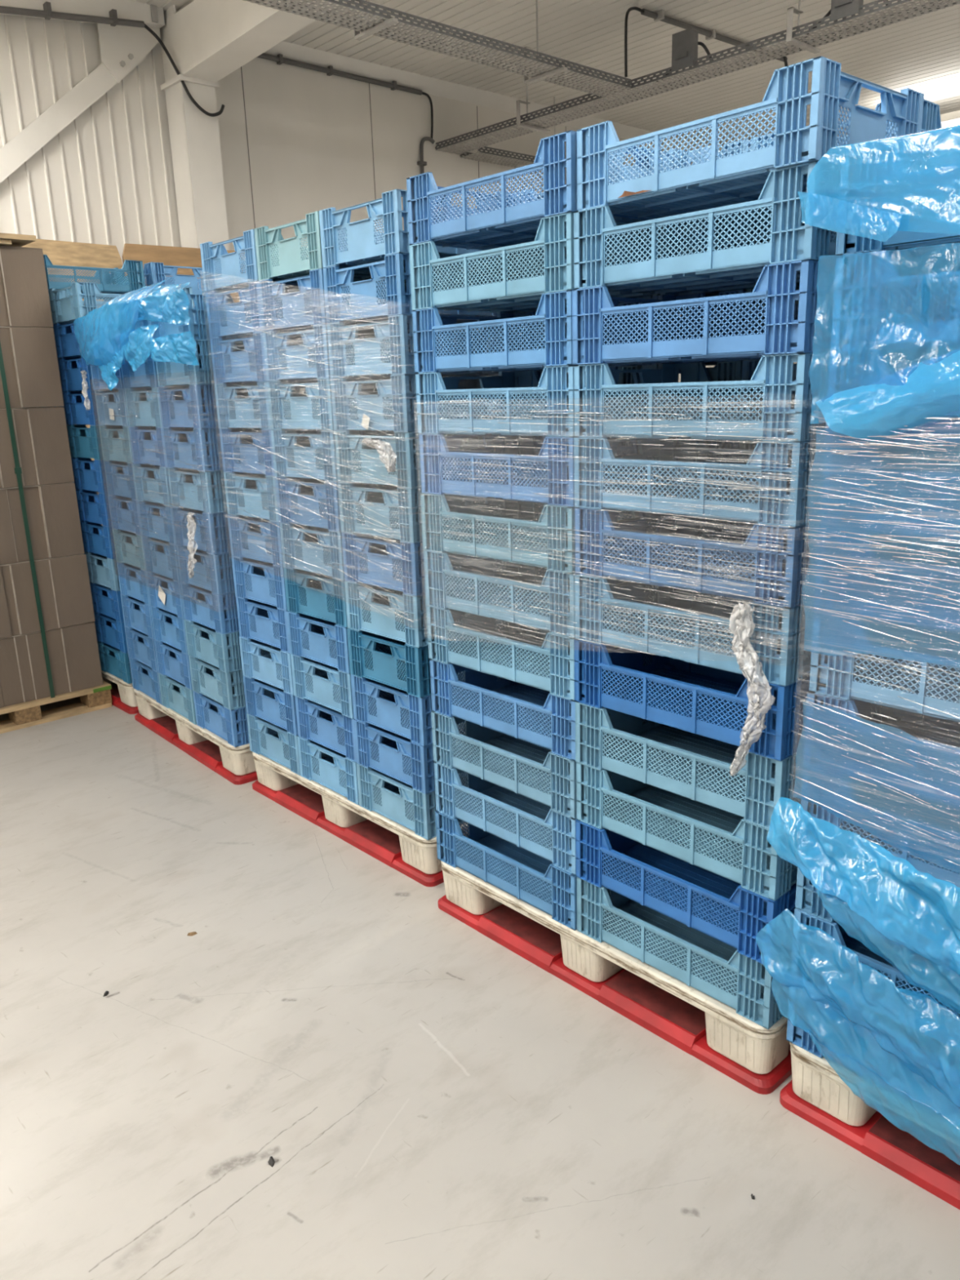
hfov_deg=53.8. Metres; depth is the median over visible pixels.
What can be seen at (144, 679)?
plastic crate
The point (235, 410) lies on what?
plastic crate
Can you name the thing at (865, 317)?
plastic crate
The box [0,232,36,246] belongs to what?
wooden board
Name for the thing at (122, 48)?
diagonal brace
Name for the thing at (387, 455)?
film tail
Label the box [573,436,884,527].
plastic crate
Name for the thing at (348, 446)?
plastic crate
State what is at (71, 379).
plastic crate
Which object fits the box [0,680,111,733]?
wooden pallet
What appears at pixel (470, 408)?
plastic crate
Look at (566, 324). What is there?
plastic crate
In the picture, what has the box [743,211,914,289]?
plastic crate
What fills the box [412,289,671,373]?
plastic crate
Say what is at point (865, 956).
plastic crate
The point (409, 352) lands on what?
plastic crate
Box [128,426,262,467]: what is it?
plastic crate
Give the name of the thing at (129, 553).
plastic crate
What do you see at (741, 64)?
cable tray
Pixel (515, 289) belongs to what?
plastic crate
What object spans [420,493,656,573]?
plastic crate
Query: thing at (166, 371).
plastic crate
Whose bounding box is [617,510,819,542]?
plastic crate
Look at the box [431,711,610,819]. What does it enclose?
plastic crate
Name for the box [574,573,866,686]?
plastic crate
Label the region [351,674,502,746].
plastic crate
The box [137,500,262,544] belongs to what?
plastic crate
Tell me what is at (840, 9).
plate
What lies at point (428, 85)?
trim
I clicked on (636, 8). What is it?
cable
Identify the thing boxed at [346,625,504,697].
plastic crate
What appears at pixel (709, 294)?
plastic crate
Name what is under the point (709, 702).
plastic crate
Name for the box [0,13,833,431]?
wall
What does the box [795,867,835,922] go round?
plastic crate
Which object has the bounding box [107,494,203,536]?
plastic crate
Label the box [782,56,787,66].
cable
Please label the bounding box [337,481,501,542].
plastic crate
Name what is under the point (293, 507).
plastic crate
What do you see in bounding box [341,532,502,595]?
plastic crate
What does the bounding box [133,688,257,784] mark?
pallet
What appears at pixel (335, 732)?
plastic crate
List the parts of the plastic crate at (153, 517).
corner post, panel, corner post, panel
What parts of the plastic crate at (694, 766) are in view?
corner post, panel, corner post, panel, corner post, panel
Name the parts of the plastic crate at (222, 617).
corner post, panel, panel, corner post, panel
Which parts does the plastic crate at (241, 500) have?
corner post, panel, corner post, panel, panel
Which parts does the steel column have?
cap plate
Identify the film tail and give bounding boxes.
[186,511,197,578]
[360,437,396,472]
[728,602,775,776]
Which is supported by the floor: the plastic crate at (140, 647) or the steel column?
the steel column
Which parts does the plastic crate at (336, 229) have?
corner post, panel, panel, corner post, panel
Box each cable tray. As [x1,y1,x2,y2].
[243,0,632,97]
[435,0,959,154]
[459,146,566,176]
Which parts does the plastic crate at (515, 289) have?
corner post, panel, panel, corner post, corner post, panel, panel, corner post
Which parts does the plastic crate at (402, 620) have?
corner post, panel, panel, corner post, panel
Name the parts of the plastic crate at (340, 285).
corner post, panel, panel, corner post, panel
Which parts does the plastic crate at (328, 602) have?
corner post, panel, corner post, panel, panel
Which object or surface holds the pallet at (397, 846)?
on the floor
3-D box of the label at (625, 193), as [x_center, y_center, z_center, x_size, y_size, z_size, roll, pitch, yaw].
[0.333,-0.964,2.036,0.001,0.012,0.095,-15,20,-40]
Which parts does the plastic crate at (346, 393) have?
corner post, panel, panel, corner post, corner post, panel, panel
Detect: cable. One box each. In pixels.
[144,23,224,116]
[422,91,433,138]
[624,6,644,77]
[656,41,713,81]
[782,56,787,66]
[804,0,888,37]
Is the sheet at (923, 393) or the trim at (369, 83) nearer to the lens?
the sheet at (923, 393)
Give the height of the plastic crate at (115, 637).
0.168 m
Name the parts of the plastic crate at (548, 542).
corner post, panel, panel, corner post, corner post, panel, panel, corner post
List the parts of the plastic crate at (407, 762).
corner post, panel, panel, corner post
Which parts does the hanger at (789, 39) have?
threaded rod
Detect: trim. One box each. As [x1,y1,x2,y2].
[240,66,255,228]
[263,40,722,151]
[368,83,377,231]
[476,106,479,191]
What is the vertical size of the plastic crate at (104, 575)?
0.168 m
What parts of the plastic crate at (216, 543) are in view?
corner post, panel, corner post, panel, panel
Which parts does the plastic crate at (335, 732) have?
corner post, panel, panel, corner post, panel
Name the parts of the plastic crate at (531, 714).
corner post, panel, panel, corner post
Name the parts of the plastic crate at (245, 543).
corner post, panel, corner post, panel, panel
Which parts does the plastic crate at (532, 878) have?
corner post, panel, panel, corner post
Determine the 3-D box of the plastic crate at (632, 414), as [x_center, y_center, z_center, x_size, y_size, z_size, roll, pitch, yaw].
[0.573,-0.561,2.188,0.396,0.168,0.596,-15,20,-40]
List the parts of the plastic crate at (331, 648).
corner post, panel, panel, corner post, panel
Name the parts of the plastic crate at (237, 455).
corner post, panel, corner post, panel, panel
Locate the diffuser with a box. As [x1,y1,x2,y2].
[941,118,959,128]
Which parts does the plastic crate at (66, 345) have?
corner post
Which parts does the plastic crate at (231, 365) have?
corner post, panel, corner post, panel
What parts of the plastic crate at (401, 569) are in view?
corner post, panel, panel, corner post, panel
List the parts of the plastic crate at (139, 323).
panel, corner post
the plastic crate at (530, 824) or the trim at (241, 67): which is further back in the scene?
the trim at (241, 67)
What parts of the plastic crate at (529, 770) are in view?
corner post, panel, panel, corner post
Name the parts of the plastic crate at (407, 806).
corner post, panel, panel, corner post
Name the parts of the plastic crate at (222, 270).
corner post, panel, corner post, panel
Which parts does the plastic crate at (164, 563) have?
corner post, panel, corner post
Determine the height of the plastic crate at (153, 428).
0.168 m
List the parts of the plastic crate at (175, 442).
corner post, panel, corner post, panel, panel, corner post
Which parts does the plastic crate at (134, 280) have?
corner post, panel, panel, corner post, panel, corner post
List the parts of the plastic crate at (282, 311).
corner post, panel, corner post, panel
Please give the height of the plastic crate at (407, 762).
0.168 m
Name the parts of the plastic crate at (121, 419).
corner post, panel, corner post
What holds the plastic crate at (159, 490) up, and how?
on the plastic crate at (153, 517)
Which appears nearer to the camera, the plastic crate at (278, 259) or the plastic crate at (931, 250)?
the plastic crate at (931, 250)
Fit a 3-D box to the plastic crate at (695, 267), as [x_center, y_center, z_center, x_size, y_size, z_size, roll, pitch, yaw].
[0.564,-0.886,2.099,0.396,0.168,0.596,-15,20,-40]
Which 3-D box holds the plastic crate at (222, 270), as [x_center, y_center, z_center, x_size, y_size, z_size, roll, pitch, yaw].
[-0.691,-1.423,3.607,0.596,0.168,0.396,-15,20,-40]
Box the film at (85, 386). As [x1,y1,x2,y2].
[80,369,213,606]
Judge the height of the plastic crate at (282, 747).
0.168 m
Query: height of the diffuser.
0.026 m
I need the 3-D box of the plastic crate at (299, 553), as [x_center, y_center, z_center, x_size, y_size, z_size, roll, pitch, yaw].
[-0.388,-0.378,3.581,0.596,0.168,0.396,-15,20,-40]
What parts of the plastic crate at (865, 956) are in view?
corner post, panel, panel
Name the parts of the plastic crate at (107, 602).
corner post, panel, corner post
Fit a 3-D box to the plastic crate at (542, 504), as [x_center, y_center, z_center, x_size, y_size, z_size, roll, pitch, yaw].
[0.482,-0.453,3.103,0.596,0.168,0.396,-15,20,-40]
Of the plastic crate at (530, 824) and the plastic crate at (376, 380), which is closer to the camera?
the plastic crate at (530, 824)
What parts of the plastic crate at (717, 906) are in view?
corner post, panel, panel, corner post, panel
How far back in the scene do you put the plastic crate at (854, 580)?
1.85 m
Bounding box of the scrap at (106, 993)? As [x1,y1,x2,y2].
[103,991,109,996]
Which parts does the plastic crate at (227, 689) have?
corner post, panel, panel, corner post, panel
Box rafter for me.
[166,0,345,81]
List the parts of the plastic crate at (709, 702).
corner post, panel, corner post, panel, panel, corner post, panel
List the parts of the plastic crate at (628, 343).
corner post, panel, panel, corner post, panel, corner post, panel, corner post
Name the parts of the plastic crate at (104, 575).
corner post, panel, corner post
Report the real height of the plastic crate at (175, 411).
0.168 m
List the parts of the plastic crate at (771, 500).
corner post, panel, panel, corner post, panel, corner post, panel, corner post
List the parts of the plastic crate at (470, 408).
corner post, panel, panel, corner post, corner post, panel, panel, corner post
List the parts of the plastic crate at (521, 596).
corner post, panel, panel, corner post, corner post, panel, panel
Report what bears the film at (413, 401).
attached to the plastic crate
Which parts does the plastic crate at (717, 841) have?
corner post, panel, panel, corner post, panel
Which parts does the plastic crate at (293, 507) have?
corner post, panel, corner post, panel, corner post, panel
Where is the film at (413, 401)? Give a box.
[413,400,812,651]
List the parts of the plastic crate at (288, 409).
corner post, panel, panel, corner post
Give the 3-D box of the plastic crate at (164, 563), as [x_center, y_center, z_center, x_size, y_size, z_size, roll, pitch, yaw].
[-1.241,-0.429,4.530,0.596,0.168,0.396,-14,19,-38]
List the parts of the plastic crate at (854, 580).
corner post, panel, panel, corner post, panel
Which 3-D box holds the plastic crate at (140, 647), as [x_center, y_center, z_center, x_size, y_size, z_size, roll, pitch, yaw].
[-1.484,-0.012,4.960,0.596,0.168,0.396,-14,19,-38]
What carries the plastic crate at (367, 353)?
on the plastic crate at (346, 393)
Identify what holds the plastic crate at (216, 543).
on the plastic crate at (220, 581)
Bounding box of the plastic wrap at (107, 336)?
[73,279,199,391]
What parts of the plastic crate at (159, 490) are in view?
corner post, panel, corner post, panel, panel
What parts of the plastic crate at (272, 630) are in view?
corner post, panel, panel, corner post, panel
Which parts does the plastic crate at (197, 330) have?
corner post, panel, corner post, panel, panel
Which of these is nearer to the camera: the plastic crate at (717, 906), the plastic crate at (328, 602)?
the plastic crate at (717, 906)
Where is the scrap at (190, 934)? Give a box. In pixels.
[186,931,197,936]
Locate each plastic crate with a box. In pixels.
[43,254,145,299]
[45,391,118,425]
[48,281,195,324]
[52,323,81,358]
[57,355,189,391]
[62,391,151,425]
[66,424,193,459]
[71,457,199,493]
[75,489,197,526]
[80,520,168,559]
[84,551,119,591]
[85,426,155,443]
[89,365,242,390]
[89,582,143,622]
[93,612,147,653]
[94,388,242,426]
[97,640,151,684]
[98,425,245,463]
[103,460,197,499]
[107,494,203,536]
[109,262,205,294]
[112,528,204,570]
[116,561,173,605]
[120,349,255,388]
[120,594,177,639]
[124,385,257,427]
[124,626,181,672]
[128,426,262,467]
[128,657,185,704]
[132,463,265,506]
[134,320,244,350]
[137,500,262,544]
[141,536,221,582]
[146,571,225,618]
[149,293,302,345]
[150,605,228,654]
[154,639,218,689]
[155,339,317,386]
[157,382,317,428]
[158,672,222,724]
[161,426,324,471]
[167,467,324,513]
[171,506,323,555]
[176,545,314,595]
[180,582,277,634]
[183,619,280,672]
[188,655,284,710]
[192,690,287,746]
[200,229,311,294]
[204,281,375,338]
[209,332,377,383]
[214,378,379,429]
[219,427,379,475]
[223,471,387,522]
[227,514,386,567]
[231,555,332,610]
[235,596,335,653]
[239,636,337,694]
[242,675,341,736]
[246,713,339,775]
[253,210,405,286]
[257,268,439,333]
[262,324,444,381]
[266,376,464,431]
[271,428,466,481]
[275,476,445,532]
[279,522,419,580]
[283,567,454,627]
[286,611,405,674]
[290,653,407,719]
[292,379,377,383]
[293,338,360,345]
[294,696,403,762]
[297,736,399,804]
[319,189,495,272]
[322,253,497,324]
[326,314,543,377]
[330,372,543,431]
[334,429,545,488]
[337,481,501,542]
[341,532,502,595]
[344,577,504,648]
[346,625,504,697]
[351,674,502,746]
[353,719,467,794]
[355,763,467,839]
[357,375,495,401]
[359,332,408,338]
[359,351,493,380]
[364,430,377,435]
[406,130,674,254]
[408,212,662,313]
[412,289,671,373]
[415,364,657,436]
[418,433,656,506]
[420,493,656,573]
[423,550,653,638]
[426,605,652,701]
[429,658,648,760]
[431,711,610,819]
[434,761,609,875]
[435,810,609,930]
[444,324,566,376]
[515,192,684,258]
[517,306,716,371]
[518,365,716,413]
[520,435,711,469]
[520,502,617,521]
[521,564,616,583]
[533,237,680,314]
[572,259,897,364]
[573,160,905,295]
[573,353,897,441]
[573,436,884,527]
[573,639,809,760]
[574,506,879,608]
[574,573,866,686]
[575,701,804,828]
[575,819,796,964]
[576,762,797,901]
[576,876,782,1029]
[577,56,924,225]
[616,579,732,608]
[617,289,829,366]
[617,360,742,413]
[617,437,739,480]
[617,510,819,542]
[618,138,751,243]
[618,216,830,302]
[731,597,884,644]
[734,519,955,568]
[738,436,958,493]
[740,353,906,413]
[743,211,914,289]
[744,288,910,359]
[749,98,942,214]
[786,1018,822,1057]
[794,908,959,1017]
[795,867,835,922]
[800,767,959,887]
[801,674,875,712]
[803,691,959,808]
[808,612,959,721]
[813,528,959,632]
[819,442,959,540]
[824,349,959,444]
[830,249,959,351]
[835,231,959,267]
[905,625,959,647]
[911,540,959,568]
[919,444,959,493]
[925,281,949,351]
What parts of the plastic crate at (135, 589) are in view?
corner post, panel, corner post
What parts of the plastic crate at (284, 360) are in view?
corner post, panel, corner post, panel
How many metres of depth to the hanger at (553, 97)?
9.67 m
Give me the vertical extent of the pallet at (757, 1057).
0.172 m
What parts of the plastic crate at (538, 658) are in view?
corner post, panel, panel, corner post, panel, corner post, panel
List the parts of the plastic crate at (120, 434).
corner post, panel, corner post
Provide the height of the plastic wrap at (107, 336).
0.426 m
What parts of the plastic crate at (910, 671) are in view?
corner post, panel, panel, corner post, panel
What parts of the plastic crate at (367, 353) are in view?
corner post, panel, corner post, panel, corner post, panel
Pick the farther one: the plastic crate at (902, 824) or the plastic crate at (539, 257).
the plastic crate at (539, 257)
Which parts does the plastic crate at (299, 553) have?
corner post, panel, corner post, panel, panel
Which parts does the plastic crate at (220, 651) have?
corner post, panel, panel, corner post, panel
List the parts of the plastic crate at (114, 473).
corner post, panel, corner post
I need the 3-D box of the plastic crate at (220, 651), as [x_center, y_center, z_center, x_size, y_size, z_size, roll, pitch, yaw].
[-0.975,-0.032,4.318,0.596,0.168,0.396,-14,19,-38]
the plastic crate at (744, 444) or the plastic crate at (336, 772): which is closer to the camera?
the plastic crate at (744, 444)
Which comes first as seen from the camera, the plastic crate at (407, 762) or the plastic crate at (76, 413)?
the plastic crate at (407, 762)
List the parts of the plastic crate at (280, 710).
corner post, panel, panel, corner post, panel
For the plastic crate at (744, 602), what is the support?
on the plastic crate at (808, 675)
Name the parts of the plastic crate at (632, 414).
corner post, panel, corner post, panel, panel, corner post, panel, corner post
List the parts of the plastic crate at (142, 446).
corner post, panel, corner post, panel, corner post, panel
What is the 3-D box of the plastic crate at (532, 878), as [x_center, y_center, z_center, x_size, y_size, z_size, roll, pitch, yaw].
[0.207,0.641,2.962,0.396,0.168,0.596,-15,20,-40]
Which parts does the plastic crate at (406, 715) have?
corner post, panel, panel, corner post, panel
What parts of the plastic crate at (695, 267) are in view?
corner post, panel, corner post, panel, panel, corner post, panel, corner post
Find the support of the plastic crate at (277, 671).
on the plastic crate at (280, 710)
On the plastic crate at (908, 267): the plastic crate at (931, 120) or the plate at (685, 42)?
the plastic crate at (931, 120)
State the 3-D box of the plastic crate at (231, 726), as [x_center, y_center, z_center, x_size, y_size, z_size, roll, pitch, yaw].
[-0.962,0.292,4.408,0.596,0.168,0.396,-14,19,-38]
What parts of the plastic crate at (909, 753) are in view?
corner post, panel, corner post, panel, panel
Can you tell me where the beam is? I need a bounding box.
[0,0,164,28]
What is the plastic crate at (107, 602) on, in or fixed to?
on the plastic crate at (115, 637)
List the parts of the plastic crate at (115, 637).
corner post, panel, corner post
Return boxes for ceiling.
[131,0,959,148]
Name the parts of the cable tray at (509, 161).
rail, rail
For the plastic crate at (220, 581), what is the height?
0.168 m
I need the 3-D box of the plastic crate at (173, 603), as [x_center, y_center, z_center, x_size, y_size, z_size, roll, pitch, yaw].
[-1.238,-0.267,4.577,0.596,0.168,0.396,-14,19,-38]
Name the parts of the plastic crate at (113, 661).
corner post, panel, corner post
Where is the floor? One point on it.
(428, 1100)
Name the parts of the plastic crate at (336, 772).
corner post, panel, panel, corner post, panel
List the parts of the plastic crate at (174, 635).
corner post, panel, corner post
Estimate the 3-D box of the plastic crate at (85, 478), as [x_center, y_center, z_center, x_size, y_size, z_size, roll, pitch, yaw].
[-1.823,-0.915,5.114,0.596,0.168,0.396,-15,20,-40]
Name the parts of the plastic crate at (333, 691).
corner post, panel, panel, corner post, panel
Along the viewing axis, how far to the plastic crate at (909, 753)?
1.94 m
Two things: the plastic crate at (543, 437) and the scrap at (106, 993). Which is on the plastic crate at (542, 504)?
the plastic crate at (543, 437)
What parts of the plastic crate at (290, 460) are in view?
corner post, panel, corner post, panel, corner post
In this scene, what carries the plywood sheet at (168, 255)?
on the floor
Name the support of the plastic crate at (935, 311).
on the plastic crate
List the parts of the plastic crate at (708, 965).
corner post, panel, panel, corner post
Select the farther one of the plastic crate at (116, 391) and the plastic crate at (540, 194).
the plastic crate at (116, 391)
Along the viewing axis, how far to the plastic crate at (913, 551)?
2.16 m
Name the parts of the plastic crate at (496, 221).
corner post, panel, panel, corner post, corner post, panel, panel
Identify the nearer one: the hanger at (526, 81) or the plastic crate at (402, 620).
the plastic crate at (402, 620)
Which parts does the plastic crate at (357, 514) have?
corner post, panel, panel, corner post, corner post, panel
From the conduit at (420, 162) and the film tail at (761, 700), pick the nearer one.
the film tail at (761, 700)
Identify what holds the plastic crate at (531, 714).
on the plastic crate at (529, 770)
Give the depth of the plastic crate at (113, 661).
5.18 m
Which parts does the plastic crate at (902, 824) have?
corner post, panel, corner post, panel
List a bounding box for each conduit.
[0,1,144,27]
[257,53,422,95]
[417,136,435,173]
[640,8,787,62]
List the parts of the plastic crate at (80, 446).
corner post, panel, corner post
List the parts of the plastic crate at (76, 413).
corner post, panel, corner post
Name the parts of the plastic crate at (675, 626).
corner post, panel, corner post, panel, panel, corner post, panel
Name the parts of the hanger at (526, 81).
threaded rod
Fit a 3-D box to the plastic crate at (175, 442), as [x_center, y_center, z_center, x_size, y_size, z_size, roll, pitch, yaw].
[-1.003,-0.847,4.103,0.596,0.168,0.396,-14,19,-38]
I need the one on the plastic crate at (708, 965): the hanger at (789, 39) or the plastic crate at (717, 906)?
the plastic crate at (717, 906)
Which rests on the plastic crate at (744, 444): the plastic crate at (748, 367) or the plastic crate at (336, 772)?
the plastic crate at (748, 367)
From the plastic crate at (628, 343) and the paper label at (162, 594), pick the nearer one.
the plastic crate at (628, 343)
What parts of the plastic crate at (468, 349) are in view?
corner post, panel, panel, corner post, corner post, panel, panel, corner post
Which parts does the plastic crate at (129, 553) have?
corner post, panel, corner post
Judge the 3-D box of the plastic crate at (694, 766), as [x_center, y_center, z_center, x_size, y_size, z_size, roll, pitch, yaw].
[0.598,0.253,2.404,0.396,0.168,0.596,-15,20,-40]
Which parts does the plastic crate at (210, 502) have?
corner post, panel, corner post, panel, panel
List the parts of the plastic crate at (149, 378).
corner post, panel, corner post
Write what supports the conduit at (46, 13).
attached to the beam
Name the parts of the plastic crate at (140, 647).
corner post, panel, corner post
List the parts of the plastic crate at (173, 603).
corner post, panel, corner post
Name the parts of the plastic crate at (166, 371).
corner post, panel, corner post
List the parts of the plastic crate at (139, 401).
corner post, panel, corner post, corner post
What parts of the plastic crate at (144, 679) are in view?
corner post, panel, corner post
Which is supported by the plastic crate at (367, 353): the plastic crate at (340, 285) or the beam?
the plastic crate at (340, 285)
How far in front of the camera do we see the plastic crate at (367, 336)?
3.92 m
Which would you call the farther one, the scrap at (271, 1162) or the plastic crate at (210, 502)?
the plastic crate at (210, 502)
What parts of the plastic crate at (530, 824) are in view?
corner post, panel, panel, corner post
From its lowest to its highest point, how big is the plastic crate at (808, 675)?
0.168 m
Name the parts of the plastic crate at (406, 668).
corner post, panel, panel, corner post, panel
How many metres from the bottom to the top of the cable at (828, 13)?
0.221 m
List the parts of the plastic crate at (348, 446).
corner post, panel, panel, corner post, corner post, panel, panel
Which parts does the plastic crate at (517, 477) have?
corner post, panel, panel, corner post, corner post, panel, panel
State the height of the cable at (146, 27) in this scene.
0.600 m
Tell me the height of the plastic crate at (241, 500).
0.168 m
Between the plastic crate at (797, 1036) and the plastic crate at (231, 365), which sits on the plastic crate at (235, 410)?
the plastic crate at (231, 365)
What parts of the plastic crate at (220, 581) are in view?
corner post, panel, corner post, panel, panel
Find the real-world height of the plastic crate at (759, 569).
0.168 m
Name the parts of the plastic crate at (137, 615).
corner post, panel, corner post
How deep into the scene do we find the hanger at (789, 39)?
6.42 m
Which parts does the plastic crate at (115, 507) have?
corner post, panel, corner post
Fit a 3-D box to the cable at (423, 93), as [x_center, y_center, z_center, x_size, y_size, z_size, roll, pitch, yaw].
[-0.499,-4.979,8.999,0.131,0.407,0.025,-13,18,-35]
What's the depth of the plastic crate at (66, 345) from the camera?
4.81 m
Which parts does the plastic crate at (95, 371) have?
corner post, panel, corner post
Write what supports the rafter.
on the steel column
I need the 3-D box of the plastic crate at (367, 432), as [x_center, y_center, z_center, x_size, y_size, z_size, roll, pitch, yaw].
[-0.227,-0.854,4.039,0.396,0.168,0.596,-15,20,-40]
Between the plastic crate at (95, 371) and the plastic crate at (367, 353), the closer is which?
the plastic crate at (367, 353)
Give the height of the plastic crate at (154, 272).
0.168 m
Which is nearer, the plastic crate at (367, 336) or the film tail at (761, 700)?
the film tail at (761, 700)
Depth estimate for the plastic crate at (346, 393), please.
2.97 m
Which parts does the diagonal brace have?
gusset plate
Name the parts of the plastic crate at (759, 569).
corner post, panel, corner post, panel, panel, corner post, panel, corner post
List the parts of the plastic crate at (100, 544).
corner post, panel, corner post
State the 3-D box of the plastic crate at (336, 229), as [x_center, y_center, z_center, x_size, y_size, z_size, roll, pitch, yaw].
[-0.149,-1.288,3.036,0.596,0.168,0.396,-15,20,-40]
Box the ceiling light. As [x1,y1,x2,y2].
[940,110,959,128]
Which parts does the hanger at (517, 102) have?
threaded rod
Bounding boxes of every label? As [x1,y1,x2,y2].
[109,408,114,420]
[158,586,165,604]
[361,413,369,430]
[617,190,651,198]
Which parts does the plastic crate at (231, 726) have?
corner post, panel, panel, corner post, panel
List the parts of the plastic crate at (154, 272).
panel, corner post, corner post, panel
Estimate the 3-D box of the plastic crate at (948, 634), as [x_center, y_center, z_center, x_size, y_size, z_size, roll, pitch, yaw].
[1.328,-0.080,2.259,0.596,0.168,0.396,-15,20,-40]
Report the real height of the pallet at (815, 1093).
0.172 m
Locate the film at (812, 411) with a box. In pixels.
[789,410,958,851]
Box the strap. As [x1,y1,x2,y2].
[0,342,54,697]
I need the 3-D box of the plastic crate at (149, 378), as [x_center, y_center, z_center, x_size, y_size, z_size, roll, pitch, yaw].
[-1.268,-1.244,4.316,0.596,0.168,0.396,-14,19,-38]
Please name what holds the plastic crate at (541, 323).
on the plastic crate at (539, 373)
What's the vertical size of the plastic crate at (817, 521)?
0.168 m
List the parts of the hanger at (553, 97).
threaded rod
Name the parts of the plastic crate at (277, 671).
corner post, panel, panel, corner post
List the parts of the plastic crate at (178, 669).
corner post, panel, corner post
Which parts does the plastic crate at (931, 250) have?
corner post, panel, panel, corner post, panel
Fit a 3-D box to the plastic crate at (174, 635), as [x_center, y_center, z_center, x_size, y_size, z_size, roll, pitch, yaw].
[-1.231,-0.104,4.620,0.596,0.168,0.396,-14,19,-38]
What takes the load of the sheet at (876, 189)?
on the plastic crate
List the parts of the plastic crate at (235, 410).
corner post, panel, corner post, panel, panel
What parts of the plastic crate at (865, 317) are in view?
corner post, panel, panel, corner post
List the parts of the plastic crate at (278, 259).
corner post, panel, corner post, panel, panel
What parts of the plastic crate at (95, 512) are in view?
corner post, panel, corner post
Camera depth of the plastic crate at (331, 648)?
3.50 m
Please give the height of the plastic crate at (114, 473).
0.168 m
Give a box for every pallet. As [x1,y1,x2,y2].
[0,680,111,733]
[101,670,139,714]
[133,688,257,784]
[252,751,468,886]
[437,861,791,1094]
[779,1041,959,1209]
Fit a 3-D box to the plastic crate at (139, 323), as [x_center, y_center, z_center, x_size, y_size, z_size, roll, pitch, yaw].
[-1.272,-1.406,4.271,0.596,0.168,0.396,-14,19,-38]
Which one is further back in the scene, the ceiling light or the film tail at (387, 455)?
the ceiling light
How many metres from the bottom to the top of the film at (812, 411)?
1.097 m
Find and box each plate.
[671,27,697,71]
[830,0,863,22]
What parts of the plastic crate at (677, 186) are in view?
corner post, panel, panel, corner post, panel, corner post, panel, corner post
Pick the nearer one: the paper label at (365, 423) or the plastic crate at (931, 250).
the plastic crate at (931, 250)
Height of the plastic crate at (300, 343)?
0.168 m
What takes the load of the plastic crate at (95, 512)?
on the plastic crate at (100, 544)
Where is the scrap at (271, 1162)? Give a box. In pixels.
[267,1155,275,1167]
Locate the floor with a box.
[0,696,959,1279]
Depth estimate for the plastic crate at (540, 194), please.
2.81 m
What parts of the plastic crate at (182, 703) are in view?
corner post, panel, corner post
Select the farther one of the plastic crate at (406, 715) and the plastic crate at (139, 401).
the plastic crate at (139, 401)
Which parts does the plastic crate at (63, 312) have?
corner post, panel, panel, corner post, panel, corner post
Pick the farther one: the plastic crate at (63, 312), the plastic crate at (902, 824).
the plastic crate at (63, 312)
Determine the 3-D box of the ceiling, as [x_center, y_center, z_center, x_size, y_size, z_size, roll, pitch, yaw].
[2.442,-3.824,2.686,23.084,0.200,13.500,-15,20,-40]
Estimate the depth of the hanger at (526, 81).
6.97 m
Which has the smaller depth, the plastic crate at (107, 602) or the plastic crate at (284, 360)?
the plastic crate at (284, 360)
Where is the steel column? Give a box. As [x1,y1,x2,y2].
[160,4,230,250]
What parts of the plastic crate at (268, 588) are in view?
corner post, panel, corner post, panel, panel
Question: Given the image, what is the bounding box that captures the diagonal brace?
[0,22,160,182]
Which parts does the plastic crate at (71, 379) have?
corner post, panel, corner post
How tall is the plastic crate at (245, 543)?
0.168 m
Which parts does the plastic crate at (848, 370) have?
corner post, panel, panel, corner post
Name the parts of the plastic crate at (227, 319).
corner post, panel, corner post, panel, panel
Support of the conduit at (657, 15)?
attached to the ceiling
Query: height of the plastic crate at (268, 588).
0.168 m
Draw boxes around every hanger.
[354,0,397,40]
[515,46,550,133]
[524,0,567,84]
[528,97,555,173]
[786,0,820,53]
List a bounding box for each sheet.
[21,238,122,524]
[122,243,244,306]
[797,124,959,242]
[815,347,959,441]
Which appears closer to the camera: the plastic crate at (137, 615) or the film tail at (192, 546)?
the film tail at (192, 546)
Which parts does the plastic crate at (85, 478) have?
corner post, panel, corner post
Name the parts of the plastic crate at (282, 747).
corner post, panel, panel, corner post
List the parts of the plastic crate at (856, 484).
corner post, panel, panel, corner post, panel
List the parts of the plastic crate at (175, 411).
corner post, panel, corner post, panel, panel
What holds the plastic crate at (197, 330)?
on the plastic crate at (166, 371)
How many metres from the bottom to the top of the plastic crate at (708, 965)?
0.168 m

